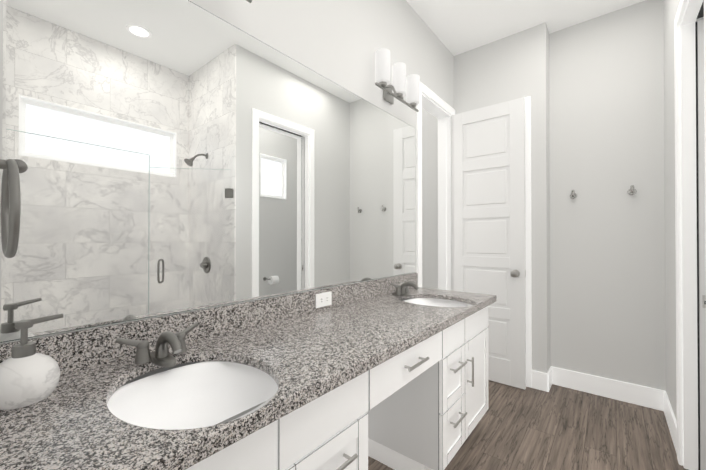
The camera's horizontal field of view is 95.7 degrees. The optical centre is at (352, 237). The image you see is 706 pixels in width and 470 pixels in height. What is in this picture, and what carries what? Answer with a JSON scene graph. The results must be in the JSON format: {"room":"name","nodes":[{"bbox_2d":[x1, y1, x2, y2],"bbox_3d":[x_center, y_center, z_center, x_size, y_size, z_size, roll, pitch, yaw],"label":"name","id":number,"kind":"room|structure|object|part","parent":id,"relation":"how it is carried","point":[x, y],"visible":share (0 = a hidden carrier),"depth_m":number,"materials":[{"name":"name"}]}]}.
{"room":"bathroom","nodes":[
{"label":"bathroom","id":0,"kind":"room"},
{"bbox_2d":[0,0,453,343],"bbox_3d":[-0.344,-0.263,1.574,0.120,3.050,4.100,0,0,39],"label":"wall","id":1,"kind":"structure","parent":0,"point":[340,42],"depth_m":1.90,"materials":[{"name":"grey paint"}]},
{"bbox_2d":[0,0,415,342],"bbox_3d":[-0.223,-0.294,1.624,0.006,1.127,2.262,0,0,39],"label":"vanity mirror","id":2,"kind":"object","parent":1,"relation":"attached to","point":[176,156],"visible":1,"depth_m":1.12,"materials":[{"name":"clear mirror"}]},
{"bbox_2d":[0,273,417,372],"bbox_3d":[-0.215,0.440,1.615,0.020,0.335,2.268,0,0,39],"label":"backsplash","id":3,"kind":"structure","parent":1,"relation":"attached to","point":[81,349],"depth_m":1.21,"materials":[{"name":"grey stone"}]},
{"bbox_2d":[316,291,331,307],"bbox_3d":[-0.152,0.327,1.673,0.007,0.072,0.116,0,0,39],"label":"outlet","id":4,"kind":"object","parent":3,"relation":"attached to","point":[323,298],"depth_m":1.67,"materials":[{"name":"white plastic"}]},
{"bbox_2d":[375,48,419,111],"bbox_3d":[0.291,-1.035,2.159,0.138,0.227,0.540,0,0,39],"label":"vanity light","id":5,"kind":"object","parent":1,"relation":"attached to","point":[401,86],"visible":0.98,"depth_m":2.10,"materials":[{"name":"white glass"}]},
{"bbox_3d":[0.186,-1.054,1.993,0.094,0.192,0.094,0,0,39],"label":"lamp shade","id":6,"kind":"part","parent":5,"relation":"part of","materials":[{"name":"white glass"}]},
{"bbox_3d":[0.308,-1.053,2.145,0.094,0.192,0.094,0,0,39],"label":"lamp shade","id":7,"kind":"part","parent":5,"relation":"part of","materials":[{"name":"white glass"}]},
{"bbox_3d":[0.431,-1.052,2.296,0.094,0.192,0.094,0,0,39],"label":"lamp shade","id":8,"kind":"part","parent":5,"relation":"part of","materials":[{"name":"white glass"}]},
{"bbox_2d":[416,81,531,387],"bbox_3d":[0.970,0.013,2.680,0.806,2.512,0.844,0,0,39],"label":"door frame","id":9,"kind":"structure","parent":1,"relation":"attached to","point":[430,102],"depth_m":2.72,"materials":[{"name":"white wood"}]},
{"bbox_2d":[451,97,525,388],"bbox_3d":[1.185,0.050,2.852,0.630,2.418,0.035,0,0,39],"label":"door leaf","id":10,"kind":"structure","parent":1,"relation":"in","point":[488,224],"depth_m":2.79,"materials":[{"name":"white wood"}]},
{"bbox_2d":[510,269,525,276],"bbox_3d":[1.391,0.304,2.684,0.104,0.066,0.182,0,0,39],"label":"door knob","id":11,"kind":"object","parent":10,"relation":"attached to","point":[515,273],"depth_m":2.64,"materials":[{"name":"grey metal"}]},
{"bbox_2d":[422,22,550,372],"bbox_3d":[0.770,-0.250,3.509,2.380,3.050,0.310,0,0,39],"label":"wall","id":12,"kind":"structure","parent":0,"point":[511,67],"depth_m":2.77,"materials":[{"name":"grey paint"}]},
{"bbox_2d":[406,0,644,55],"bbox_3d":[0.185,-1.839,1.349,4.400,0.100,4.600,0,0,39],"label":"ceiling","id":13,"kind":"structure","parent":0,"point":[456,27],"depth_m":2.57,"materials":[{"name":"white paint"}]},
{"bbox_2d":[368,380,687,469],"bbox_3d":[0.185,1.291,1.329,4.400,0.060,4.600,0,0,39],"label":"floor","id":14,"kind":"structure","parent":0,"point":[556,427],"depth_m":2.04,"materials":[{"name":"brown wood"}]},
{"bbox_2d":[156,297,496,469],"bbox_3d":[0.011,0.835,1.429,0.597,0.853,2.268,0,0,39],"label":"bathroom vanity","id":15,"kind":"object","parent":14,"relation":"on","point":[391,372],"depth_m":1.29,"materials":[{"name":"white"}]},
{"bbox_2d":[0,287,495,469],"bbox_3d":[0.010,0.396,1.433,0.600,0.028,2.268,0,0,39],"label":"countertop","id":16,"kind":"structure","parent":15,"relation":"on","point":[331,343],"depth_m":0.94,"materials":[{"name":"grey stone"}]},
{"bbox_2d":[0,314,63,409],"bbox_3d":[-0.748,0.280,0.730,0.124,0.192,0.128,0,0,39],"label":"soap dispenser","id":17,"kind":"object","parent":16,"relation":"on","point":[29,375],"visible":1,"depth_m":0.71,"materials":[{"name":"ceramic"}]},
{"bbox_2d":[112,321,203,372],"bbox_3d":[-0.570,0.330,0.968,0.198,0.097,0.234,0,0,39],"label":"faucet","id":18,"kind":"object","parent":16,"relation":"on","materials":[{"name":"silver metal"}]},
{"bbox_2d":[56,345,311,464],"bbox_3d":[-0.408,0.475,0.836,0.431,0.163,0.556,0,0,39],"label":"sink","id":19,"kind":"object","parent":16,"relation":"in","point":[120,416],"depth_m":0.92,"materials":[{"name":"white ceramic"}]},
{"bbox_2d":[388,277,419,296],"bbox_3d":[0.342,0.337,2.096,0.198,0.097,0.234,0,0,39],"label":"faucet","id":20,"kind":"object","parent":16,"relation":"on","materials":[{"name":"silver metal"}]},
{"bbox_2d":[396,293,475,308],"bbox_3d":[0.504,0.482,1.964,0.431,0.163,0.556,0,0,39],"label":"sink","id":21,"kind":"object","parent":16,"relation":"in","point":[429,300],"depth_m":2.14,"materials":[{"name":"white ceramic"}]},
{"bbox_2d":[549,0,665,390],"bbox_3d":[2.463,-0.258,2.262,1.820,3.050,0.120,0,0,39],"label":"wall","id":22,"kind":"structure","parent":0,"point":[607,230],"depth_m":2.53,"materials":[{"name":"grey paint"}]},
{"bbox_2d":[570,190,576,198],"bbox_3d":[1.832,-0.353,2.660,0.052,0.078,0.056,0,0,39],"label":"hook","id":23,"kind":"object","parent":22,"relation":"attached to","point":[573,194],"visible":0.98,"depth_m":2.65,"materials":[{"name":"silver metal"}]},
{"bbox_2d":[532,366,676,453],"bbox_3d":[0.383,1.185,1.177,1.500,0.150,4.170,0,0,39],"label":"baseboard","id":24,"kind":"structure","parent":22,"relation":"attached to","point":[652,398],"depth_m":2.51,"materials":[{"name":"white wood"}]},
{"bbox_2d":[628,185,636,194],"bbox_3d":[2.120,-0.355,2.427,0.052,0.078,0.056,0,0,39],"label":"hook","id":25,"kind":"object","parent":22,"relation":"attached to","point":[632,191],"visible":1,"depth_m":2.42,"materials":[{"name":"silver metal"}]},
{"bbox_2d":[663,0,703,420],"bbox_3d":[1.835,-0.262,1.638,0.190,3.050,1.640,0,0,39],"label":"wall","id":26,"kind":"structure","parent":0,"point":[670,8],"depth_m":2.12,"materials":[{"name":"grey paint"}]},
{"bbox_2d":[674,0,705,469],"bbox_3d":[1.681,0.006,1.446,0.226,2.512,0.818,0,0,39],"label":"door frame","id":27,"kind":"structure","parent":26,"relation":"attached to","point":[689,13],"depth_m":1.74,"materials":[{"name":"white wood"}]},
{"bbox_2d":[697,19,705,469],"bbox_3d":[2.096,0.044,1.972,0.045,2.418,0.702,0,0,39],"label":"pocket door","id":28,"kind":"structure","parent":26,"relation":"in","point":[701,190],"depth_m":1.71,"materials":[{"name":"white wood"}]},
{"bbox_3d":[-0.953,-0.271,0.170,0.700,3.050,0.910,0,0,39],"label":"wall","id":29,"kind":"structure","parent":0,"visible":0},
{"bbox_2d":[0,159,27,257],"bbox_3d":[-0.629,-0.059,0.553,0.176,0.193,0.094,0,0,39],"label":"towel ring","id":30,"kind":"object","parent":29,"relation":"attached to","point":[10,204],"visible":1,"depth_m":0.54,"materials":[{"name":"silver metal"}]}
]}

